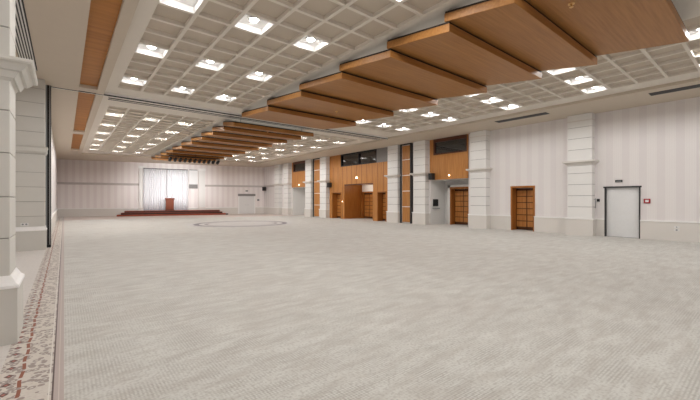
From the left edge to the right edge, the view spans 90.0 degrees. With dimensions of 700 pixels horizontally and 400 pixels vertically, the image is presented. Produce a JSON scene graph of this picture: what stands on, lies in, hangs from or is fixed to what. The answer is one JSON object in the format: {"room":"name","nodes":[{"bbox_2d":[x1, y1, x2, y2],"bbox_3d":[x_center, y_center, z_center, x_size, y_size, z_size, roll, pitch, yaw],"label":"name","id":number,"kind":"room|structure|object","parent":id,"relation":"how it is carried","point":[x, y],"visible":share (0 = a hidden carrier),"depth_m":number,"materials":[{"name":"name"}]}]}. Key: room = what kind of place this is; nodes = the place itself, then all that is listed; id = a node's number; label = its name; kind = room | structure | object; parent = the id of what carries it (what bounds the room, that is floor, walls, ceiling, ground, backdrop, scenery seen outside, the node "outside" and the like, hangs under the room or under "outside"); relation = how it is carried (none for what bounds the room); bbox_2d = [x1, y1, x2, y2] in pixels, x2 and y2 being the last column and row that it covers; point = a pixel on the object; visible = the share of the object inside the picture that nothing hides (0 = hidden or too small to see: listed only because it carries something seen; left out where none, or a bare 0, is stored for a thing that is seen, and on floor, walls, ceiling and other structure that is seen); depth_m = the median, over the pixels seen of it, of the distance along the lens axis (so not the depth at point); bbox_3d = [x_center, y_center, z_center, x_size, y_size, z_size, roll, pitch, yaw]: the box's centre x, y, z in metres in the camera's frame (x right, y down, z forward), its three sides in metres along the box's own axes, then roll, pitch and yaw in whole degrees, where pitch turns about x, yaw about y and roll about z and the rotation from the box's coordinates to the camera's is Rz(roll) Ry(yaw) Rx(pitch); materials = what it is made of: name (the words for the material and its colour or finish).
{"room":"banquet hall","nodes":[
{"label":"banquet hall","id":0,"kind":"room"},
{"bbox_2d":[51,127,56,214],"bbox_3d":[-12.079,-1.130,12.729,1.600,5.360,50.200,0,0,-39],"label":"wall","id":1,"kind":"structure","parent":0,"point":[53,151],"depth_m":21.45,"materials":[{"name":"paint"}]},
{"bbox_2d":[51,209,57,232],"bbox_3d":[-18.586,1.171,22.005,0.080,0.757,26.400,0,0,-39],"label":"baseboard","id":2,"kind":"structure","parent":1,"relation":"attached to","point":[54,215],"depth_m":19.30,"materials":[{"name":"paint"}]},
{"bbox_2d":[57,159,263,208],"bbox_3d":[-18.415,-1.130,36.506,20.330,5.360,0.302,0,0,-26],"label":"wall","id":3,"kind":"structure","parent":0,"point":[69,196],"depth_m":34.53,"materials":[{"name":"paint"}]},
{"bbox_2d":[57,182,263,186],"bbox_3d":[-18.418,-1.550,36.283,18.930,0.200,0.103,0,0,-26],"label":"trim","id":4,"kind":"structure","parent":3,"relation":"attached to","point":[74,183],"depth_m":34.37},
{"bbox_2d":[58,207,263,216],"bbox_3d":[-18.425,1.171,36.299,18.930,0.757,0.091,0,0,-26],"label":"baseboard","id":5,"kind":"structure","parent":3,"relation":"attached to","point":[73,212],"depth_m":33.85,"materials":[{"name":"paint"}]},
{"bbox_2d":[143,168,187,210],"bbox_3d":[-18.884,-0.924,35.885,4.167,4.549,0.161,0,0,-26],"label":"drapes","id":6,"kind":"object","parent":3,"relation":"hanging from","point":[154,179],"visible":0.84,"depth_m":35.77,"materials":[{"name":"fabric"}]},
{"bbox_2d":[189,170,197,187],"bbox_3d":[-16.592,-2.220,37.088,0.812,1.980,0.080,0,0,-26],"label":"projection screen","id":7,"kind":"object","parent":3,"relation":"attached to","point":[193,174],"visible":1,"depth_m":37.08,"materials":[{"name":"fabric"}]},
{"bbox_2d":[238,194,254,213],"bbox_3d":[-11.659,0.430,39.534,1.891,2.240,0.150,0,0,-26],"label":"door","id":8,"kind":"structure","parent":3,"relation":"in","point":[246,202],"depth_m":39.54,"materials":[{"name":"white metal"}]},
{"bbox_2d":[0,213,699,399],"bbox_3d":[-3.772,1.650,19.710,23.300,0.200,51.100,0,0,-39],"label":"floor","id":9,"kind":"structure","parent":0,"point":[262,306],"depth_m":4.70,"materials":[{"name":"carpet"}]},
{"bbox_2d":[0,0,37,345],"bbox_3d":[-4.326,-1.105,3.651,1.560,5.310,0.960,0,0,-39],"label":"pillar","id":10,"kind":"structure","parent":9,"relation":"on","point":[17,74],"depth_m":3.78,"materials":[{"name":"paint"}]},
{"bbox_2d":[14,79,47,251],"bbox_3d":[-10.222,-1.105,10.760,1.425,5.310,0.740,0,0,-39],"label":"pillar","id":11,"kind":"structure","parent":9,"relation":"on","point":[31,149],"depth_m":10.72,"materials":[{"name":"paint"}]},
{"bbox_2d":[45,85,50,247],"bbox_3d":[-9.926,-1.105,11.493,0.170,5.310,0.240,0,0,-39],"label":"post","id":12,"kind":"object","parent":9,"relation":"on","point":[48,87],"visible":0.66,"depth_m":11.46,"materials":[{"name":"grey metal"}]},
{"bbox_2d":[138,166,143,210],"bbox_3d":[-20.868,-0.925,34.959,0.428,4.950,0.350,0,0,-26],"label":"column","id":13,"kind":"structure","parent":9,"relation":"on","point":[139,167],"depth_m":34.83,"materials":[{"name":"paint"}]},
{"bbox_2d":[117,210,227,216],"bbox_3d":[-17.651,1.300,35.504,9.936,0.500,1.330,0,0,-26],"label":"stage","id":14,"kind":"object","parent":9,"relation":"on","point":[149,212],"visible":0.98,"depth_m":35.00,"materials":[{"name":"brown wood"}]},
{"bbox_2d":[165,198,174,209],"bbox_3d":[-18.299,0.426,35.552,0.880,1.248,0.540,0,0,-26],"label":"podium","id":15,"kind":"object","parent":14,"relation":"on","point":[169,201],"visible":0.92,"depth_m":35.37,"materials":[{"name":"brown wood"}]},
{"bbox_2d":[198,168,205,209],"bbox_3d":[-15.823,-0.900,37.398,0.737,4.900,0.350,0,0,-26],"label":"column","id":16,"kind":"structure","parent":9,"relation":"on","point":[201,171],"depth_m":37.27,"materials":[{"name":"paint"}]},
{"bbox_2d":[272,164,281,214],"bbox_3d":[-7.736,-1.105,37.301,0.620,5.310,1.250,0,0,-39],"label":"column","id":17,"kind":"structure","parent":9,"relation":"on","point":[277,184],"depth_m":37.05,"materials":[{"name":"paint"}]},
{"bbox_2d":[281,163,291,214],"bbox_3d":[-6.451,-1.105,35.729,0.620,5.310,1.250,0,0,-39],"label":"column","id":18,"kind":"structure","parent":9,"relation":"on","point":[287,183],"depth_m":35.46,"materials":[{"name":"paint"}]},
{"bbox_2d":[303,159,312,216],"bbox_3d":[-3.813,-1.105,32.500,0.620,5.310,1.250,0,0,-39],"label":"column","id":19,"kind":"structure","parent":9,"relation":"on","point":[308,210],"depth_m":32.26,"materials":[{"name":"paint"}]},
{"bbox_2d":[317,156,329,217],"bbox_3d":[-2.282,-1.105,30.626,0.620,5.310,1.250,0,0,-39],"label":"column","id":20,"kind":"structure","parent":9,"relation":"on","point":[324,211],"depth_m":30.36,"materials":[{"name":"paint"}]},
{"bbox_2d":[384,145,400,222],"bbox_3d":[3.008,-1.105,24.152,0.620,5.310,1.250,0,0,-39],"label":"column","id":21,"kind":"structure","parent":9,"relation":"on","point":[393,213],"depth_m":23.94,"materials":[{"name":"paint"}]},
{"bbox_2d":[410,140,429,224],"bbox_3d":[4.488,-1.105,22.340,0.620,5.310,1.250,0,0,-39],"label":"column","id":22,"kind":"structure","parent":9,"relation":"on","point":[420,214],"depth_m":22.13,"materials":[{"name":"paint"}]},
{"bbox_2d":[466,130,492,228],"bbox_3d":[7.070,-1.105,19.180,0.620,5.310,1.250,0,0,-39],"label":"column","id":23,"kind":"structure","parent":9,"relation":"on","point":[479,216],"depth_m":18.99,"materials":[{"name":"paint"}]},
{"bbox_2d":[562,112,598,235],"bbox_3d":[10.145,-1.105,15.417,0.620,5.310,1.250,0,0,-39],"label":"column","id":24,"kind":"structure","parent":9,"relation":"on","point":[581,161],"depth_m":15.28,"materials":[{"name":"paint"}]},
{"bbox_2d":[16,0,699,166],"bbox_3d":[-3.772,-3.955,19.710,23.300,0.390,51.100,0,0,-39],"label":"ceiling","id":25,"kind":"structure","parent":0,"point":[352,29],"depth_m":10.83,"materials":[{"name":"paint"}]},
{"bbox_2d":[15,0,37,70],"bbox_3d":[-6.757,-3.755,7.069,0.330,0.030,7.700,0,0,-39],"label":"ceiling vent","id":26,"kind":"object","parent":25,"relation":"in","point":[24,48],"visible":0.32,"depth_m":8.01,"materials":[{"name":"black plastic"}]},
{"bbox_2d":[71,134,82,148],"bbox_3d":[-18.110,-3.890,23.169,0.510,0.040,8.220,0,0,-39],"label":"ceiling strip","id":27,"kind":"object","parent":25,"relation":"attached to","point":[77,138],"visible":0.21,"depth_m":22.77,"materials":[{"name":"brown wood"}]},
{"bbox_2d":[73,92,94,130],"bbox_3d":[-12.068,-3.890,15.774,0.510,0.040,9.320,0,0,-39],"label":"ceiling strip","id":28,"kind":"object","parent":25,"relation":"attached to","point":[85,100],"visible":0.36,"depth_m":14.97,"materials":[{"name":"brown wood"}]},
{"bbox_2d":[80,0,122,86],"bbox_3d":[-2.109,-3.890,3.584,0.510,0.040,21.240,0,0,-39],"label":"ceiling strip","id":29,"kind":"object","parent":25,"relation":"attached to","point":[103,14],"visible":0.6,"depth_m":8.29,"materials":[{"name":"brown wood"}]},
{"bbox_2d":[121,76,146,85],"bbox_3d":[-7.024,-3.936,11.384,0.654,0.152,0.654,0,0,-39],"label":"ceiling light","id":30,"kind":"object","parent":25,"relation":"attached to","point":[125,79],"visible":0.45,"depth_m":11.60,"materials":[{"name":"white plastic"}]},
{"bbox_2d":[135,43,168,57],"bbox_3d":[-5.146,-3.936,9.085,0.654,0.152,0.654,0,0,-39],"label":"ceiling light","id":31,"kind":"object","parent":25,"relation":"attached to","point":[142,48],"visible":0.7,"depth_m":9.28,"materials":[{"name":"white plastic"}]},
{"bbox_2d":[151,157,206,162],"bbox_3d":[-15.226,-3.620,31.478,4.330,0.499,1.820,0,0,-39],"label":"ceiling panel","id":32,"kind":"object","parent":25,"relation":"hanging from","point":[154,158],"visible":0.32,"depth_m":29.98,"materials":[{"name":"brown wood"}]},
{"bbox_2d":[159,0,203,12],"bbox_3d":[-3.269,-3.936,6.787,0.654,0.152,0.654,0,0,-39],"label":"ceiling light","id":33,"kind":"object","parent":25,"relation":"attached to","point":[191,6],"visible":1,"depth_m":7.06,"materials":[{"name":"white plastic"}]},
{"bbox_2d":[171,86,194,93],"bbox_3d":[-5.875,-3.936,12.323,0.654,0.152,0.654,0,0,-39],"label":"ceiling light","id":34,"kind":"object","parent":25,"relation":"attached to","point":[176,88],"visible":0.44,"depth_m":12.55,"materials":[{"name":"white plastic"}]},
{"bbox_2d":[155,155,215,160],"bbox_3d":[-14.056,-3.620,30.045,4.330,0.499,2.120,0,0,-39],"label":"ceiling panel","id":35,"kind":"object","parent":25,"relation":"hanging from","point":[159,156],"visible":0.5,"depth_m":28.92,"materials":[{"name":"brown wood"}]},
{"bbox_2d":[160,152,223,158],"bbox_3d":[-12.790,-3.620,28.496,4.330,0.499,2.120,0,0,-39],"label":"ceiling panel","id":36,"kind":"object","parent":25,"relation":"hanging from","point":[161,153],"visible":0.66,"depth_m":27.48,"materials":[{"name":"brown wood"}]},
{"bbox_2d":[166,149,232,156],"bbox_3d":[-11.557,-3.620,26.986,4.330,0.499,2.020,0,0,-39],"label":"ceiling panel","id":37,"kind":"object","parent":25,"relation":"hanging from","point":[170,151],"visible":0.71,"depth_m":26.09,"materials":[{"name":"brown wood"}]},
{"bbox_2d":[168,153,216,158],"bbox_3d":[-11.997,-3.416,27.130,3.750,0.269,0.058,0,0,-39],"label":"bar","id":38,"kind":"object","parent":37,"relation":"hanging from","point":[171,153],"visible":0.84,"depth_m":27.08,"materials":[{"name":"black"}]},
{"bbox_2d":[172,145,244,153],"bbox_3d":[-10.165,-3.620,25.283,4.330,0.499,2.620,0,0,-39],"label":"ceiling panel","id":39,"kind":"object","parent":25,"relation":"hanging from","point":[187,148],"visible":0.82,"depth_m":24.41,"materials":[{"name":"brown wood"}]},
{"bbox_2d":[195,59,225,70],"bbox_3d":[-3.997,-3.936,10.024,0.654,0.152,0.654,0,0,-39],"label":"ceiling light","id":40,"kind":"object","parent":25,"relation":"attached to","point":[203,63],"visible":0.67,"depth_m":10.24,"materials":[{"name":"white plastic"}]},
{"bbox_2d":[51,87,387,138],"bbox_3d":[-3.820,-3.801,16.631,15.830,0.118,0.068,0,0,-39],"label":"track","id":41,"kind":"object","parent":25,"relation":"attached to","point":[105,93],"visible":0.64,"depth_m":14.23,"materials":[{"name":"metal"}]},
{"bbox_2d":[181,141,258,150],"bbox_3d":[-8.646,-3.620,23.424,4.330,0.499,2.420,0,0,-39],"label":"ceiling panel","id":42,"kind":"object","parent":25,"relation":"hanging from","point":[187,143],"visible":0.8,"depth_m":22.61,"materials":[{"name":"brown wood"}]},
{"bbox_2d":[214,94,236,101],"bbox_3d":[-4.726,-3.936,13.262,0.654,0.152,0.654,0,0,-39],"label":"ceiling light","id":43,"kind":"object","parent":25,"relation":"attached to","point":[220,97],"visible":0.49,"depth_m":13.50,"materials":[{"name":"white plastic"}]},
{"bbox_2d":[191,136,271,146],"bbox_3d":[-7.286,-3.620,21.759,4.330,0.499,2.120,0,0,-39],"label":"ceiling panel","id":44,"kind":"object","parent":25,"relation":"hanging from","point":[199,138],"visible":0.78,"depth_m":20.97,"materials":[{"name":"brown wood"}]},
{"bbox_2d":[108,98,377,139],"bbox_3d":[-3.683,-3.850,17.768,14.180,0.020,0.280,0,0,-39],"label":"track","id":45,"kind":"object","parent":25,"relation":"attached to","point":[114,99],"visible":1,"depth_m":16.11,"materials":[{"name":"metal"}]},
{"bbox_2d":[201,131,286,143],"bbox_3d":[-6.052,-3.620,20.249,4.330,0.499,2.020,0,0,-39],"label":"ceiling panel","id":46,"kind":"object","parent":25,"relation":"hanging from","point":[217,134],"visible":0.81,"depth_m":19.51,"materials":[{"name":"brown wood"}]},
{"bbox_2d":[234,14,273,34],"bbox_3d":[-2.119,-3.936,7.726,0.654,0.152,0.654,0,0,-39],"label":"ceiling light","id":47,"kind":"object","parent":25,"relation":"attached to","point":[247,22],"visible":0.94,"depth_m":7.89,"materials":[{"name":"white plastic"}]},
{"bbox_2d":[212,126,300,139],"bbox_3d":[-4.945,-3.620,18.894,4.330,0.499,1.720,0,0,-39],"label":"ceiling panel","id":48,"kind":"object","parent":25,"relation":"hanging from","point":[227,129],"visible":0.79,"depth_m":18.16,"materials":[{"name":"brown wood"}]},
{"bbox_2d":[246,71,272,81],"bbox_3d":[-2.848,-3.936,10.963,0.654,0.152,0.654,0,0,-39],"label":"ceiling light","id":49,"kind":"object","parent":25,"relation":"attached to","point":[254,75],"visible":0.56,"depth_m":11.18,"materials":[{"name":"white plastic"}]},
{"bbox_2d":[223,118,313,136],"bbox_3d":[-4.043,-3.621,17.790,4.330,0.499,1.370,0,0,-39],"label":"ceiling panel","id":50,"kind":"object","parent":25,"relation":"hanging from","point":[240,124],"visible":1,"depth_m":17.05,"materials":[{"name":"brown wood"}]},
{"bbox_2d":[242,105,355,128],"bbox_3d":[-2.215,-3.620,15.552,4.330,0.499,2.550,0,0,-39],"label":"ceiling panel","id":51,"kind":"object","parent":25,"relation":"hanging from","point":[267,113],"visible":0.9,"depth_m":14.91,"materials":[{"name":"brown wood"}]},
{"bbox_2d":[293,35,328,51],"bbox_3d":[-0.970,-3.936,8.665,0.654,0.152,0.654,0,0,-39],"label":"ceiling light","id":52,"kind":"object","parent":25,"relation":"attached to","point":[310,43],"visible":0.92,"depth_m":8.87,"materials":[{"name":"white plastic"}]},
{"bbox_2d":[267,90,393,120],"bbox_3d":[-0.699,-3.620,13.698,4.330,0.499,2.480,0,0,-39],"label":"ceiling panel","id":53,"kind":"object","parent":25,"relation":"hanging from","point":[304,101],"visible":0.91,"depth_m":13.08,"materials":[{"name":"brown wood"}]},
{"bbox_2d":[356,120,371,123],"bbox_3d":[0.623,-3.936,17.270,0.654,0.152,0.654,0,0,-39],"label":"ceiling light","id":54,"kind":"object","parent":25,"relation":"attached to","point":[360,121],"visible":0.34,"depth_m":17.57,"materials":[{"name":"white plastic"}]},
{"bbox_2d":[299,71,437,110],"bbox_3d":[0.731,-3.620,11.948,4.330,0.499,2.280,0,0,-39],"label":"ceiling panel","id":55,"kind":"object","parent":25,"relation":"hanging from","point":[342,85],"visible":0.94,"depth_m":11.34,"materials":[{"name":"brown wood"}]},
{"bbox_2d":[377,124,392,127],"bbox_3d":[1.772,-3.936,18.209,0.654,0.152,0.654,0,0,-39],"label":"ceiling light","id":56,"kind":"object","parent":25,"relation":"attached to","point":[381,125],"visible":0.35,"depth_m":18.49,"materials":[{"name":"white plastic"}]},
{"bbox_2d":[395,128,410,130],"bbox_3d":[2.921,-3.936,19.148,0.654,0.152,0.654,0,0,-39],"label":"ceiling light","id":57,"kind":"object","parent":25,"relation":"attached to","point":[400,129],"visible":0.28,"depth_m":19.45,"materials":[{"name":"white plastic"}]},
{"bbox_2d":[399,108,418,111],"bbox_3d":[2.500,-3.936,14.972,0.654,0.152,0.654,0,0,-39],"label":"ceiling light","id":58,"kind":"object","parent":25,"relation":"attached to","point":[412,109],"visible":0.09,"depth_m":15.27,"materials":[{"name":"white plastic"}]},
{"bbox_2d":[339,49,486,98],"bbox_3d":[2.002,-3.620,10.391,4.330,0.499,1.980,0,0,-39],"label":"ceiling panel","id":59,"kind":"object","parent":25,"relation":"hanging from","point":[391,67],"visible":0.94,"depth_m":9.77,"materials":[{"name":"brown wood"}]},
{"bbox_2d":[421,112,439,116],"bbox_3d":[3.650,-3.936,15.911,0.654,0.152,0.654,0,0,-39],"label":"ceiling light","id":60,"kind":"object","parent":25,"relation":"attached to","point":[431,114],"visible":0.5,"depth_m":16.16,"materials":[{"name":"white plastic"}]},
{"bbox_2d":[442,117,459,121],"bbox_3d":[4.799,-3.936,16.850,0.654,0.152,0.654,0,0,-39],"label":"ceiling light","id":61,"kind":"object","parent":25,"relation":"attached to","point":[451,118],"visible":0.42,"depth_m":17.14,"materials":[{"name":"white plastic"}]},
{"bbox_2d":[387,22,541,85],"bbox_3d":[3.106,-3.620,9.040,4.330,0.499,1.750,0,0,-39],"label":"ceiling panel","id":62,"kind":"object","parent":25,"relation":"hanging from","point":[447,46],"visible":0.94,"depth_m":8.40,"materials":[{"name":"brown wood"}]},
{"bbox_2d":[481,97,503,103],"bbox_3d":[5.527,-3.936,13.612,0.654,0.152,0.654,0,0,-39],"label":"ceiling light","id":63,"kind":"object","parent":25,"relation":"attached to","point":[495,99],"visible":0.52,"depth_m":13.87,"materials":[{"name":"white plastic"}]},
{"bbox_2d":[499,104,521,109],"bbox_3d":[6.677,-3.936,14.551,0.654,0.152,0.654,0,0,-39],"label":"ceiling light","id":64,"kind":"object","parent":25,"relation":"attached to","point":[512,106],"visible":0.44,"depth_m":14.78,"materials":[{"name":"white plastic"}]},
{"bbox_2d":[444,0,596,70],"bbox_3d":[4.036,-3.621,7.901,4.330,0.499,1.430,0,0,-39],"label":"ceiling panel","id":65,"kind":"object","parent":25,"relation":"hanging from","point":[517,28],"visible":0.94,"depth_m":7.29,"materials":[{"name":"brown wood"}]},
{"bbox_2d":[494,112,548,122],"bbox_3d":[7.808,-3.757,16.000,0.420,0.026,2.300,0,0,-39],"label":"air slot","id":66,"kind":"object","parent":25,"relation":"attached to","point":[544,113],"visible":1,"depth_m":15.90,"materials":[{"name":"black plastic"}]},
{"bbox_2d":[546,67,576,74],"bbox_3d":[6.256,-3.936,10.375,0.654,0.152,0.654,0,0,-39],"label":"ceiling light","id":67,"kind":"object","parent":25,"relation":"attached to","point":[556,71],"visible":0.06,"depth_m":10.65,"materials":[{"name":"white plastic"}]},
{"bbox_2d":[565,75,593,84],"bbox_3d":[7.405,-3.936,11.314,0.654,0.152,0.654,0,0,-39],"label":"ceiling light","id":68,"kind":"object","parent":25,"relation":"attached to","point":[587,78],"visible":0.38,"depth_m":11.52,"materials":[{"name":"white plastic"}]},
{"bbox_2d":[581,85,607,93],"bbox_3d":[8.555,-3.936,12.253,0.654,0.152,0.654,0,0,-39],"label":"ceiling light","id":69,"kind":"object","parent":25,"relation":"attached to","point":[598,88],"visible":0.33,"depth_m":12.48,"materials":[{"name":"white plastic"}]},
{"bbox_2d":[526,0,688,55],"bbox_3d":[4.973,-3.620,6.755,4.330,0.499,1.770,0,0,-39],"label":"ceiling panel","id":70,"kind":"object","parent":25,"relation":"hanging from","point":[603,27],"visible":0.87,"depth_m":6.85,"materials":[{"name":"brown wood"}]},
{"bbox_2d":[648,84,699,95],"bbox_3d":[12.079,-3.757,10.773,0.420,0.026,4.400,0,0,-39],"label":"air slot","id":71,"kind":"object","parent":25,"relation":"attached to","point":[697,85],"visible":1,"depth_m":11.98,"materials":[{"name":"black plastic"}]},
{"bbox_2d":[688,28,699,40],"bbox_3d":[8.134,-3.936,8.077,0.654,0.152,0.654,0,0,-39],"label":"ceiling light","id":72,"kind":"object","parent":25,"relation":"attached to","point":[694,34],"visible":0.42,"depth_m":8.38,"materials":[{"name":"white plastic"}]},
{"bbox_2d":[264,97,699,224],"bbox_3d":[4.757,-1.130,23.773,1.650,5.360,46.000,0,0,-39],"label":"wall","id":73,"kind":"structure","parent":0,"point":[655,148],"depth_m":14.83,"materials":[{"name":"paint"}]},
{"bbox_2d":[292,163,304,187],"bbox_3d":[-4.995,-2.503,34.349,0.088,2.506,2.672,0,0,-39],"label":"fascia","id":74,"kind":"object","parent":73,"relation":"attached to","point":[298,178],"visible":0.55,"depth_m":34.35,"materials":[{"name":"brown wood"}]},
{"bbox_2d":[293,161,304,171],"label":"window","id":75,"kind":"structure","parent":73,"relation":"in","point":[297,166],"depth_m":34.34,"materials":[{"name":"black glass"}]},
{"bbox_2d":[313,158,319,216],"bbox_3d":[-2.902,-1.105,31.662,0.250,5.310,1.250,0,0,-39],"label":"wood strip","id":76,"kind":"object","parent":73,"relation":"attached to","point":[316,162],"visible":0.56,"depth_m":31.71,"materials":[{"name":"wood"}]},
{"bbox_2d":[330,147,387,221],"bbox_3d":[1.465,-1.103,28.315,2.500,5.306,7.200,0,0,-39],"label":"portal","id":77,"kind":"object","parent":73,"relation":"attached to","point":[371,178],"visible":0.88,"depth_m":28.62,"materials":[{"name":"brown wood"}]},
{"bbox_2d":[332,192,340,217],"bbox_3d":[-0.934,0.448,29.699,0.565,2.204,1.250,0,0,-39],"label":"door","id":78,"kind":"structure","parent":77,"relation":"attached to","point":[336,196],"depth_m":30.11,"materials":[{"name":"brown wood"}]},
{"bbox_2d":[341,149,376,166],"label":"window","id":79,"kind":"structure","parent":77,"relation":"attached to","point":[369,156],"depth_m":27.32,"materials":[{"name":"black glass"}]},
{"bbox_2d":[362,192,372,218],"bbox_3d":[1.563,0.430,29.267,0.285,2.240,1.400,0,0,-39],"label":"door","id":80,"kind":"structure","parent":77,"relation":"attached to","point":[367,197],"depth_m":29.50,"materials":[{"name":"brown wood"}]},
{"bbox_2d":[377,191,385,220],"bbox_3d":[2.495,0.463,25.502,0.565,2.174,0.930,0,0,-39],"label":"door","id":81,"kind":"structure","parent":77,"relation":"attached to","point":[381,195],"depth_m":25.80,"materials":[{"name":"brown wood"}]},
{"bbox_2d":[400,143,412,223],"bbox_3d":[3.798,-1.105,23.461,0.250,5.310,0.930,0,0,-39],"label":"wood strip","id":82,"kind":"object","parent":73,"relation":"attached to","point":[406,150],"visible":0.94,"depth_m":23.37,"materials":[{"name":"wood"}]},
{"bbox_2d":[432,199,439,208],"bbox_3d":[5.495,0.250,22.308,0.580,0.600,0.140,0,0,-39],"label":"notice board","id":83,"kind":"object","parent":73,"relation":"attached to","point":[435,201],"visible":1,"depth_m":22.26,"materials":[{"name":"metal"}]},
{"bbox_2d":[430,134,468,179],"bbox_3d":[5.900,-2.503,21.014,0.088,2.506,2.672,0,0,-39],"label":"fascia","id":84,"kind":"object","parent":73,"relation":"attached to","point":[454,164],"visible":1,"depth_m":20.84,"materials":[{"name":"brown wood"}]},
{"bbox_2d":[428,173,434,179],"bbox_3d":[5.007,-1.450,21.721,0.320,0.400,0.415,0,0,-39],"label":"loudspeaker","id":85,"kind":"object","parent":84,"relation":"attached to","point":[431,176],"visible":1,"depth_m":21.56,"materials":[{"name":"black plastic"}]},
{"bbox_2d":[433,134,466,154],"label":"window","id":86,"kind":"structure","parent":73,"relation":"in","point":[454,144],"depth_m":20.91,"materials":[{"name":"black glass"}]},
{"bbox_2d":[450,187,468,224],"bbox_3d":[6.935,0.372,21.711,0.485,2.356,1.420,0,0,-39],"label":"door","id":87,"kind":"structure","parent":73,"relation":"in","point":[459,196],"depth_m":22.03,"materials":[{"name":"brown wood"}]},
{"bbox_2d":[264,207,699,242],"bbox_3d":[4.219,1.171,23.076,0.085,0.757,45.600,0,0,-39],"label":"baseboard","id":88,"kind":"structure","parent":73,"relation":"attached to","point":[689,231],"depth_m":13.95,"materials":[{"name":"paint"}]},
{"bbox_2d":[510,186,534,231],"bbox_3d":[8.890,0.420,17.801,0.565,2.260,1.210,0,0,-39],"label":"door","id":89,"kind":"structure","parent":73,"relation":"in","point":[522,197],"depth_m":18.05,"materials":[{"name":"brown wood"}]},
{"bbox_2d":[603,186,641,238],"bbox_3d":[11.333,0.490,14.554,0.250,2.120,1.280,0,0,-39],"label":"door","id":90,"kind":"structure","parent":73,"relation":"in","point":[621,203],"depth_m":14.57,"materials":[{"name":"metal"}]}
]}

